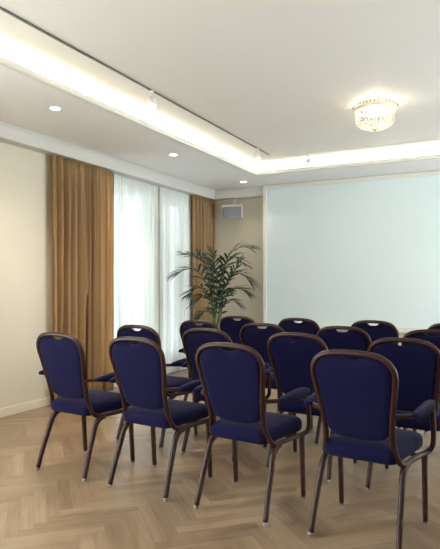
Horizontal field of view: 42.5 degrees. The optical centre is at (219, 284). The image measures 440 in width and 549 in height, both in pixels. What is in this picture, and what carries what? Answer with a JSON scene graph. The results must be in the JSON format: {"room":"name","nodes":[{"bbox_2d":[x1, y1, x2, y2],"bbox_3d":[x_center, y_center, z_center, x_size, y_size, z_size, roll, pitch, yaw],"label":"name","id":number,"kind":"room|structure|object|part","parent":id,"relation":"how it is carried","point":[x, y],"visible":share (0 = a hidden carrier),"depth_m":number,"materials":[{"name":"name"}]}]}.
{"room":"conference room","nodes":[
{"label":"conference room","id":0,"kind":"room"},
{"bbox_2d":[0,142,192,408],"bbox_3d":[-2.697,-0.285,4.483,0.250,3.100,11.250,0,0,27],"label":"wall","id":1,"kind":"structure","parent":0,"point":[26,212],"depth_m":5.67,"materials":[{"name":"beige paint"}]},
{"bbox_2d":[0,397,50,417],"bbox_3d":[-2.579,1.222,4.422,0.016,0.085,10.750,0,0,27],"label":"baseboard","id":2,"kind":"structure","parent":1,"relation":"attached to","point":[24,407],"depth_m":5.64,"materials":[{"name":"paint"}]},
{"bbox_2d":[52,154,113,398],"bbox_3d":[-1.513,-0.054,6.354,0.101,2.614,1.040,0,0,27],"label":"curtain","id":3,"kind":"object","parent":1,"relation":"hanging from","point":[82,194],"visible":0.82,"depth_m":6.38,"materials":[{"name":"brown fabric"}]},
{"bbox_2d":[114,174,157,386],"bbox_3d":[-1.103,-0.056,7.305,0.024,2.611,1.126,0,0,27],"label":"sheer curtain","id":4,"kind":"object","parent":1,"relation":"hanging from","point":[135,201],"visible":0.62,"depth_m":7.30,"materials":[{"name":"white fabric"}]},
{"bbox_2d":[159,187,190,373],"bbox_3d":[-0.640,-0.056,8.216,0.024,2.611,0.870,0,0,27],"label":"sheer curtain","id":5,"kind":"object","parent":1,"relation":"hanging from","point":[174,206],"visible":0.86,"depth_m":8.16,"materials":[{"name":"white fabric"}]},
{"bbox_2d":[192,194,214,324],"bbox_3d":[-0.253,-0.054,8.832,0.097,2.614,0.720,0,0,27],"label":"curtain","id":6,"kind":"object","parent":1,"relation":"hanging from","point":[203,219],"visible":0.49,"depth_m":8.79,"materials":[{"name":"brown fabric"}]},
{"bbox_2d":[0,119,437,200],"bbox_3d":[0.539,-1.442,2.839,7.010,0.155,10.750,0,0,27],"label":"trim","id":7,"kind":"structure","parent":1,"relation":"attached to","point":[10,133],"depth_m":6.69,"materials":[{"name":"paint"}]},
{"bbox_2d":[0,65,439,188],"bbox_3d":[0.539,-1.600,2.839,7.010,0.170,10.750,0,0,27],"label":"ceiling","id":8,"kind":"structure","parent":1,"relation":"attached to","point":[25,101],"depth_m":6.15,"materials":[{"name":"paint"}]},
{"bbox_2d":[48,106,61,110],"bbox_3d":[-1.414,-1.512,4.857,0.112,0.005,0.112,0,0,27],"label":"recessed light","id":9,"kind":"object","parent":8,"relation":"in","point":[54,108],"visible":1,"depth_m":4.85,"materials":[{"name":"white paint"}]},
{"bbox_2d":[0,56,439,175],"bbox_3d":[0.616,-1.538,2.906,4.675,0.053,8.680,0,0,27],"label":"trim","id":10,"kind":"structure","parent":8,"relation":"attached to","point":[5,62],"depth_m":5.77,"materials":[{"name":"paint"}]},
{"bbox_2d":[0,0,439,167],"bbox_3d":[0.539,-1.760,2.839,7.010,0.150,10.750,0,0,27],"label":"ceiling","id":11,"kind":"structure","parent":0,"point":[283,77],"depth_m":4.33,"materials":[{"name":"paint"}]},
{"bbox_2d":[0,7,269,154],"bbox_3d":[-1.134,-1.680,3.829,0.020,0.010,7.800,0,0,27],"label":"track","id":12,"kind":"object","parent":11,"relation":"attached to","point":[1,8],"visible":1,"depth_m":4.36,"materials":[{"name":"grey metal"}]},
{"bbox_2d":[147,90,156,110],"bbox_3d":[-0.589,-1.592,4.890,0.084,0.161,0.108,0,0,-10],"label":"track spotlight","id":13,"kind":"object","parent":12,"relation":"attached to","point":[151,102],"visible":1,"depth_m":4.88,"materials":[{"name":"white paint"}]},
{"bbox_2d":[254,148,260,161],"bbox_3d":[0.461,-1.592,6.958,0.084,0.161,0.108,0,0,-4],"label":"track spotlight","id":14,"kind":"object","parent":12,"relation":"attached to","point":[257,158],"visible":1,"depth_m":6.94,"materials":[{"name":"white paint"}]},
{"bbox_2d":[285,139,439,157],"bbox_3d":[2.546,-1.678,6.558,3.800,0.014,0.028,0,0,27],"label":"track","id":15,"kind":"object","parent":11,"relation":"attached to","point":[438,139],"visible":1,"depth_m":6.93,"materials":[{"name":"white metal"}]},
{"bbox_2d":[305,154,311,166],"bbox_3d":[1.133,-1.592,7.265,0.084,0.161,0.108,0,0,27],"label":"track spotlight","id":16,"kind":"object","parent":15,"relation":"attached to","point":[308,161],"visible":1,"depth_m":7.25,"materials":[{"name":"white paint"}]},
{"bbox_2d":[352,99,397,130],"bbox_3d":[1.438,-1.555,5.249,0.414,0.260,0.415,0,0,27],"label":"chandelier","id":17,"kind":"object","parent":11,"relation":"attached to","point":[376,103],"visible":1,"depth_m":5.20,"materials":[{"name":"white glass"}]},
{"bbox_3d":[1.438,-1.675,5.248,0.230,0.020,0.230,0,0,27],"label":"ceiling plate","id":18,"kind":"part","parent":17,"relation":"part of","materials":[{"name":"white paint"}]},
{"bbox_2d":[0,369,439,548],"bbox_3d":[0.539,1.325,2.839,7.510,0.120,11.250,0,0,27],"label":"floor","id":19,"kind":"structure","parent":0,"point":[50,506],"depth_m":3.44,"materials":[{"name":"brown wood"}]},
{"bbox_2d":[35,332,134,481],"bbox_3d":[-0.939,0.788,3.967,0.620,0.954,0.565,0,0,32],"label":"banquet chair","id":20,"kind":"object","parent":19,"relation":"on","point":[62,360],"visible":0.91,"depth_m":3.79,"materials":[{"name":"blue fabric"}]},
{"bbox_3d":[-1.192,1.062,3.958,0.037,0.390,0.215,0,0,36],"label":"leg","id":21,"kind":"part","parent":20,"relation":"part of","materials":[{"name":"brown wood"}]},
{"bbox_3d":[-1.044,0.555,3.798,0.388,0.426,0.146,0,0,32],"label":"backrest","id":22,"kind":"part","parent":20,"relation":"part of","materials":[{"name":"blue fabric"}]},
{"bbox_3d":[-1.026,1.065,4.269,0.032,0.377,0.059,0,0,32],"label":"leg","id":23,"kind":"part","parent":20,"relation":"part of","materials":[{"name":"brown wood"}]},
{"bbox_3d":[-0.954,0.603,3.942,0.589,0.584,0.507,0,0,32],"label":"frame","id":24,"kind":"part","parent":20,"relation":"part of","materials":[{"name":"brown wood"}]},
{"bbox_3d":[-0.909,0.824,4.014,0.438,0.098,0.453,0,0,32],"label":"seat","id":25,"kind":"part","parent":20,"relation":"part of","materials":[{"name":"blue fabric"}]},
{"bbox_3d":[-0.733,0.629,3.807,0.369,0.035,0.069,0,0,-43],"label":"armrest","id":26,"kind":"part","parent":20,"relation":"part of","materials":[{"name":"brown wood"}]},
{"bbox_3d":[-0.835,1.062,3.736,0.037,0.390,0.215,0,0,28],"label":"leg","id":27,"kind":"part","parent":20,"relation":"part of","materials":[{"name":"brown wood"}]},
{"bbox_3d":[-0.629,1.065,4.021,0.032,0.377,0.059,0,0,32],"label":"leg","id":28,"kind":"part","parent":20,"relation":"part of","materials":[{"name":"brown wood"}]},
{"bbox_2d":[115,325,197,449],"bbox_3d":[-0.518,0.788,4.668,0.620,0.954,0.565,0,0,32],"label":"banquet chair","id":29,"kind":"object","parent":19,"relation":"on","point":[147,332],"visible":0.28,"depth_m":4.48,"materials":[{"name":"blue fabric"}]},
{"bbox_3d":[-0.771,1.062,4.660,0.037,0.390,0.215,0,0,36],"label":"leg","id":30,"kind":"part","parent":29,"relation":"part of","materials":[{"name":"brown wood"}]},
{"bbox_3d":[-0.623,0.555,4.500,0.388,0.426,0.146,0,0,32],"label":"backrest","id":31,"kind":"part","parent":29,"relation":"part of","materials":[{"name":"blue fabric"}]},
{"bbox_3d":[-0.533,0.603,4.644,0.589,0.584,0.507,0,0,32],"label":"frame","id":32,"kind":"part","parent":29,"relation":"part of","materials":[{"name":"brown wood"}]},
{"bbox_3d":[-0.414,1.062,4.437,0.037,0.390,0.215,0,0,28],"label":"leg","id":33,"kind":"part","parent":29,"relation":"part of","materials":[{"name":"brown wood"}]},
{"bbox_3d":[-0.488,0.824,4.716,0.438,0.098,0.453,0,0,32],"label":"seat","id":34,"kind":"part","parent":29,"relation":"part of","materials":[{"name":"blue fabric"}]},
{"bbox_3d":[-0.208,1.065,4.723,0.032,0.377,0.059,0,0,32],"label":"leg","id":35,"kind":"part","parent":29,"relation":"part of","materials":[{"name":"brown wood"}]},
{"bbox_2d":[107,336,215,501],"bbox_3d":[-0.380,0.788,3.638,0.620,0.954,0.565,0,0,32],"label":"banquet chair","id":36,"kind":"object","parent":19,"relation":"on","point":[139,370],"visible":0.89,"depth_m":3.47,"materials":[{"name":"blue fabric"}]},
{"bbox_3d":[-0.634,1.062,3.632,0.037,0.390,0.215,0,0,36],"label":"leg","id":37,"kind":"part","parent":36,"relation":"part of","materials":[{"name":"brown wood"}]},
{"bbox_3d":[-0.487,0.555,3.470,0.388,0.426,0.146,0,0,32],"label":"backrest","id":38,"kind":"part","parent":36,"relation":"part of","materials":[{"name":"blue fabric"}]},
{"bbox_3d":[-0.465,1.065,3.941,0.032,0.377,0.059,0,0,32],"label":"leg","id":39,"kind":"part","parent":36,"relation":"part of","materials":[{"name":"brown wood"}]},
{"bbox_3d":[-0.396,0.603,3.614,0.589,0.584,0.507,0,0,32],"label":"frame","id":40,"kind":"part","parent":36,"relation":"part of","materials":[{"name":"brown wood"}]},
{"bbox_3d":[-0.350,0.824,3.685,0.438,0.098,0.453,0,0,32],"label":"seat","id":41,"kind":"part","parent":36,"relation":"part of","materials":[{"name":"blue fabric"}]},
{"bbox_3d":[-0.176,0.629,3.476,0.369,0.035,0.069,0,0,-43],"label":"armrest","id":42,"kind":"part","parent":36,"relation":"part of","materials":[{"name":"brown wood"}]},
{"bbox_3d":[-0.279,1.062,3.406,0.037,0.390,0.215,0,0,29],"label":"leg","id":43,"kind":"part","parent":36,"relation":"part of","materials":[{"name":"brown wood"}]},
{"bbox_3d":[-0.070,1.065,3.690,0.032,0.377,0.059,0,0,32],"label":"leg","id":44,"kind":"part","parent":36,"relation":"part of","materials":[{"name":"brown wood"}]},
{"bbox_2d":[178,320,221,418],"bbox_3d":[-0.054,0.788,5.275,0.620,0.954,0.565,0,0,32],"label":"banquet chair","id":45,"kind":"object","parent":19,"relation":"on","point":[189,324],"visible":0.18,"depth_m":5.08,"materials":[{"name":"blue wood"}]},
{"bbox_3d":[-0.159,0.555,5.106,0.388,0.426,0.146,0,0,32],"label":"backrest","id":46,"kind":"part","parent":45,"relation":"part of","materials":[{"name":"blue fabric"}]},
{"bbox_3d":[-0.069,0.603,5.250,0.589,0.584,0.507,0,0,32],"label":"frame","id":47,"kind":"part","parent":45,"relation":"part of","materials":[{"name":"brown wood"}]},
{"bbox_2d":[165,242,260,329],"bbox_3d":[-0.085,0.330,7.692,1.356,1.869,0.720,0,0,-1],"label":"potted palm","id":48,"kind":"object","parent":19,"relation":"on","point":[215,306],"visible":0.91,"depth_m":7.71,"materials":[{"name":"plant"}]},
{"bbox_2d":[181,328,270,463],"bbox_3d":[0.035,0.788,4.328,0.620,0.954,0.565,0,0,32],"label":"banquet chair","id":49,"kind":"object","parent":19,"relation":"on","point":[192,339],"visible":0.39,"depth_m":4.20,"materials":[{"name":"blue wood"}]},
{"bbox_3d":[-0.218,1.062,4.321,0.037,0.390,0.215,0,0,36],"label":"leg","id":50,"kind":"part","parent":49,"relation":"part of","materials":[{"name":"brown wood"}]},
{"bbox_3d":[0.065,0.824,4.375,0.438,0.098,0.453,0,0,32],"label":"seat","id":51,"kind":"part","parent":49,"relation":"part of","materials":[{"name":"blue fabric"}]},
{"bbox_3d":[-0.072,0.555,4.160,0.388,0.426,0.146,0,0,32],"label":"backrest","id":52,"kind":"part","parent":49,"relation":"part of","materials":[{"name":"blue fabric"}]},
{"bbox_3d":[0.019,0.603,4.303,0.589,0.584,0.507,0,0,32],"label":"frame","id":53,"kind":"part","parent":49,"relation":"part of","materials":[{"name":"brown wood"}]},
{"bbox_2d":[219,316,277,398],"bbox_3d":[0.311,0.788,5.955,0.620,0.954,0.565,0,0,32],"label":"banquet chair","id":54,"kind":"object","parent":19,"relation":"on","point":[231,327],"visible":0.1,"depth_m":5.76,"materials":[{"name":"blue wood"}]},
{"bbox_3d":[0.205,0.555,5.786,0.388,0.426,0.146,0,0,32],"label":"backrest","id":55,"kind":"part","parent":54,"relation":"part of","materials":[{"name":"blue fabric"}]},
{"bbox_3d":[0.295,0.603,5.930,0.589,0.584,0.507,0,0,32],"label":"frame","id":56,"kind":"part","parent":54,"relation":"part of","materials":[{"name":"brown wood"}]},
{"bbox_2d":[193,342,311,526],"bbox_3d":[0.178,0.788,3.296,0.620,0.954,0.565,0,0,32],"label":"banquet chair","id":57,"kind":"object","parent":19,"relation":"on","point":[232,385],"visible":1,"depth_m":3.13,"materials":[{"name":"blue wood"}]},
{"bbox_3d":[-0.075,1.062,3.289,0.037,0.390,0.215,0,0,36],"label":"leg","id":58,"kind":"part","parent":57,"relation":"part of","materials":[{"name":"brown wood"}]},
{"bbox_3d":[0.072,0.555,3.128,0.388,0.426,0.146,0,0,32],"label":"backrest","id":59,"kind":"part","parent":57,"relation":"part of","materials":[{"name":"blue fabric"}]},
{"bbox_3d":[0.093,1.065,3.599,0.032,0.377,0.059,0,0,32],"label":"leg","id":60,"kind":"part","parent":57,"relation":"part of","materials":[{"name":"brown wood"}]},
{"bbox_3d":[0.163,0.603,3.272,0.589,0.584,0.507,0,0,32],"label":"frame","id":61,"kind":"part","parent":57,"relation":"part of","materials":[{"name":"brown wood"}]},
{"bbox_3d":[0.208,0.824,3.344,0.438,0.098,0.453,0,0,32],"label":"seat","id":62,"kind":"part","parent":57,"relation":"part of","materials":[{"name":"blue fabric"}]},
{"bbox_3d":[0.280,1.062,3.064,0.037,0.390,0.215,0,0,29],"label":"leg","id":63,"kind":"part","parent":57,"relation":"part of","materials":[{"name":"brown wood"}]},
{"bbox_3d":[0.383,0.629,3.135,0.369,0.035,0.069,0,0,-43],"label":"armrest","id":64,"kind":"part","parent":57,"relation":"part of","materials":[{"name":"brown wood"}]},
{"bbox_3d":[0.488,1.065,3.348,0.032,0.377,0.059,0,0,32],"label":"leg","id":65,"kind":"part","parent":57,"relation":"part of","materials":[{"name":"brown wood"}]},
{"bbox_2d":[240,323,312,429],"bbox_3d":[0.484,0.788,4.893,0.620,0.954,0.565,0,0,32],"label":"banquet chair","id":66,"kind":"object","parent":19,"relation":"on","point":[252,336],"visible":0.16,"depth_m":4.71,"materials":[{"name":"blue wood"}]},
{"bbox_3d":[0.379,0.555,4.724,0.388,0.426,0.146,0,0,32],"label":"backrest","id":67,"kind":"part","parent":66,"relation":"part of","materials":[{"name":"blue fabric"}]},
{"bbox_3d":[0.469,0.603,4.868,0.589,0.584,0.507,0,0,32],"label":"frame","id":68,"kind":"part","parent":66,"relation":"part of","materials":[{"name":"brown wood"}]},
{"bbox_3d":[0.513,0.824,4.941,0.438,0.098,0.453,0,0,32],"label":"seat","id":69,"kind":"part","parent":66,"relation":"part of","materials":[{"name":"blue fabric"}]},
{"bbox_2d":[277,318,319,410],"bbox_3d":[0.879,0.788,5.602,0.620,0.954,0.565,0,0,32],"label":"banquet chair","id":70,"kind":"object","parent":19,"relation":"on","point":[308,326],"visible":0.13,"depth_m":5.37,"materials":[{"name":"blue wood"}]},
{"bbox_3d":[0.864,0.603,5.577,0.589,0.584,0.507,0,0,32],"label":"frame","id":71,"kind":"part","parent":70,"relation":"part of","materials":[{"name":"brown wood"}]},
{"bbox_3d":[0.773,0.555,5.434,0.388,0.426,0.146,0,0,32],"label":"backrest","id":72,"kind":"part","parent":70,"relation":"part of","materials":[{"name":"blue fabric"}]},
{"bbox_2d":[265,332,356,482],"bbox_3d":[0.640,0.788,3.948,0.620,0.954,0.565,0,0,33],"label":"banquet chair","id":73,"kind":"object","parent":19,"relation":"on","point":[290,359],"visible":0.52,"depth_m":3.78,"materials":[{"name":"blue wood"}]},
{"bbox_3d":[0.387,1.062,3.944,0.037,0.390,0.215,0,0,36],"label":"leg","id":74,"kind":"part","parent":73,"relation":"part of","materials":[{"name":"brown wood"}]},
{"bbox_3d":[0.558,1.065,4.252,0.032,0.377,0.059,0,0,33],"label":"leg","id":75,"kind":"part","parent":73,"relation":"part of","materials":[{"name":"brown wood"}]},
{"bbox_3d":[0.532,0.555,3.782,0.388,0.426,0.146,0,0,33],"label":"backrest","id":76,"kind":"part","parent":73,"relation":"part of","materials":[{"name":"blue fabric"}]},
{"bbox_3d":[0.624,0.603,3.924,0.589,0.584,0.507,0,0,33],"label":"frame","id":77,"kind":"part","parent":73,"relation":"part of","materials":[{"name":"brown wood"}]},
{"bbox_3d":[0.670,0.824,3.995,0.438,0.098,0.453,0,0,33],"label":"seat","id":78,"kind":"part","parent":73,"relation":"part of","materials":[{"name":"blue fabric"}]},
{"bbox_3d":[0.740,1.062,3.716,0.037,0.390,0.215,0,0,29],"label":"leg","id":79,"kind":"part","parent":73,"relation":"part of","materials":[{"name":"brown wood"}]},
{"bbox_2d":[314,326,371,445],"bbox_3d":[1.069,0.788,4.537,0.620,0.954,0.565,0,0,32],"label":"banquet chair","id":80,"kind":"object","parent":19,"relation":"on","point":[355,338],"visible":0.18,"depth_m":4.31,"materials":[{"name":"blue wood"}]},
{"bbox_3d":[0.816,1.062,4.529,0.037,0.390,0.215,0,0,36],"label":"leg","id":81,"kind":"part","parent":80,"relation":"part of","materials":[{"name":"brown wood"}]},
{"bbox_3d":[0.964,0.555,4.369,0.388,0.426,0.146,0,0,32],"label":"backrest","id":82,"kind":"part","parent":80,"relation":"part of","materials":[{"name":"blue fabric"}]},
{"bbox_3d":[1.054,0.603,4.513,0.589,0.584,0.507,0,0,32],"label":"frame","id":83,"kind":"part","parent":80,"relation":"part of","materials":[{"name":"brown wood"}]},
{"bbox_2d":[304,349,435,548],"bbox_3d":[0.772,0.788,2.942,0.620,0.954,0.565,0,0,33],"label":"banquet chair","id":84,"kind":"object","parent":19,"relation":"on","point":[357,399],"visible":1,"depth_m":2.77,"materials":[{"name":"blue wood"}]},
{"bbox_3d":[0.540,0.629,3.061,0.069,0.035,0.369,0,0,18],"label":"armrest","id":85,"kind":"part","parent":84,"relation":"part of","materials":[{"name":"brown wood"}]},
{"bbox_3d":[0.519,1.062,2.939,0.037,0.390,0.215,0,0,37],"label":"leg","id":86,"kind":"part","parent":84,"relation":"part of","materials":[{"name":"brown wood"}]},
{"bbox_3d":[0.691,1.065,3.246,0.032,0.377,0.059,0,0,33],"label":"leg","id":87,"kind":"part","parent":84,"relation":"part of","materials":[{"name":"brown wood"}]},
{"bbox_3d":[0.664,0.555,2.776,0.388,0.426,0.146,0,0,33],"label":"backrest","id":88,"kind":"part","parent":84,"relation":"part of","materials":[{"name":"blue fabric"}]},
{"bbox_3d":[0.757,0.603,2.918,0.589,0.584,0.507,0,0,33],"label":"frame","id":89,"kind":"part","parent":84,"relation":"part of","materials":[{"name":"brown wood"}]},
{"bbox_3d":[0.803,0.824,2.989,0.438,0.098,0.453,0,0,33],"label":"seat","id":90,"kind":"part","parent":84,"relation":"part of","materials":[{"name":"blue fabric"}]},
{"bbox_3d":[0.871,1.062,2.709,0.037,0.390,0.215,0,0,30],"label":"leg","id":91,"kind":"part","parent":84,"relation":"part of","materials":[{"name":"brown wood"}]},
{"bbox_3d":[0.975,0.629,2.778,0.369,0.035,0.069,0,0,-42],"label":"armrest","id":92,"kind":"part","parent":84,"relation":"part of","materials":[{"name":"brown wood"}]},
{"bbox_3d":[1.083,1.065,2.990,0.032,0.377,0.059,0,0,33],"label":"leg","id":93,"kind":"part","parent":84,"relation":"part of","materials":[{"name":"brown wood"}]},
{"bbox_2d":[351,320,400,428],"bbox_3d":[1.496,0.788,5.246,0.620,0.954,0.565,0,0,32],"label":"banquet chair","id":94,"kind":"object","parent":19,"relation":"on","point":[384,329],"visible":0.08,"depth_m":5.00,"materials":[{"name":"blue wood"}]},
{"bbox_3d":[1.391,0.555,5.077,0.388,0.426,0.146,0,0,32],"label":"backrest","id":95,"kind":"part","parent":94,"relation":"part of","materials":[{"name":"blue fabric"}]},
{"bbox_3d":[1.481,0.603,5.221,0.589,0.584,0.507,0,0,32],"label":"frame","id":96,"kind":"part","parent":94,"relation":"part of","materials":[{"name":"brown wood"}]},
{"bbox_2d":[365,337,439,490],"bbox_3d":[1.221,0.788,3.570,0.620,0.954,0.565,0,0,32],"label":"banquet chair","id":97,"kind":"object","parent":19,"relation":"on","point":[417,365],"visible":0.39,"depth_m":3.36,"materials":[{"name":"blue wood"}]},
{"bbox_3d":[0.968,1.062,3.564,0.037,0.390,0.215,0,0,36],"label":"leg","id":98,"kind":"part","parent":97,"relation":"part of","materials":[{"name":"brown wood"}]},
{"bbox_3d":[1.206,0.603,3.546,0.589,0.584,0.507,0,0,32],"label":"frame","id":99,"kind":"part","parent":97,"relation":"part of","materials":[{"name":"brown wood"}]},
{"bbox_3d":[1.115,0.555,3.402,0.388,0.426,0.146,0,0,32],"label":"backrest","id":100,"kind":"part","parent":97,"relation":"part of","materials":[{"name":"blue fabric"}]},
{"bbox_3d":[1.251,0.824,3.618,0.438,0.098,0.453,0,0,32],"label":"seat","id":101,"kind":"part","parent":97,"relation":"part of","materials":[{"name":"blue fabric"}]},
{"bbox_2d":[401,329,439,431],"bbox_3d":[1.626,0.788,4.184,0.620,0.954,0.565,0,0,32],"label":"banquet chair","id":102,"kind":"object","parent":19,"relation":"on","point":[420,334],"visible":0.16,"depth_m":3.98,"materials":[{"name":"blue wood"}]},
{"bbox_3d":[1.611,0.603,4.159,0.589,0.584,0.507,0,0,32],"label":"frame","id":103,"kind":"part","parent":102,"relation":"part of","materials":[{"name":"brown wood"}]},
{"bbox_3d":[1.521,0.555,4.015,0.388,0.426,0.146,0,0,32],"label":"backrest","id":104,"kind":"part","parent":102,"relation":"part of","materials":[{"name":"blue fabric"}]},
{"bbox_2d":[424,323,439,433],"bbox_3d":[2.063,0.788,4.898,0.620,0.954,0.565,0,0,32],"label":"banquet chair","id":105,"kind":"object","parent":19,"relation":"on","point":[436,326],"visible":0.1,"depth_m":4.75,"materials":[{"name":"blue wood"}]},
{"bbox_3d":[2.048,0.603,4.874,0.589,0.584,0.507,0,0,32],"label":"frame","id":106,"kind":"part","parent":105,"relation":"part of","materials":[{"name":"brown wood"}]},
{"bbox_3d":[1.958,0.555,4.730,0.388,0.426,0.146,0,0,32],"label":"backrest","id":107,"kind":"part","parent":105,"relation":"part of","materials":[{"name":"blue fabric"}]},
{"bbox_2d":[436,407,439,420],"bbox_3d":[1.336,0.788,2.609,0.620,0.954,0.565,0,0,33],"label":"banquet chair","id":108,"kind":"object","parent":19,"relation":"on","point":[438,410],"visible":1,"depth_m":2.63,"materials":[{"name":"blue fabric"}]},
{"bbox_2d":[214,197,405,345],"bbox_3d":[3.141,-0.285,7.686,7.260,3.100,0.250,0,0,27],"label":"wall","id":109,"kind":"structure","parent":0,"point":[229,232],"depth_m":8.95,"materials":[{"name":"beige paint"}]},
{"bbox_2d":[222,198,242,217],"bbox_3d":[0.203,-1.205,8.867,0.334,0.326,0.189,0,0,12],"label":"wall speaker","id":110,"kind":"object","parent":109,"relation":"attached to","point":[228,211],"visible":1,"depth_m":8.79,"materials":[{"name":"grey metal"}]},
{"bbox_2d":[222,206,241,217],"bbox_3d":[0.187,-1.132,8.792,0.302,0.173,0.031,0,0,12],"label":"grille","id":111,"kind":"object","parent":110,"relation":"attached to","point":[227,211],"depth_m":8.79,"materials":[{"name":"grey metal"}]},
{"bbox_2d":[263,170,439,332],"bbox_3d":[2.375,-0.432,7.822,3.770,2.154,0.200,0,0,27],"label":"projection screen","id":112,"kind":"object","parent":109,"relation":"attached to","point":[347,251],"visible":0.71,"depth_m":7.99,"materials":[{"name":"fabric"}]}
]}

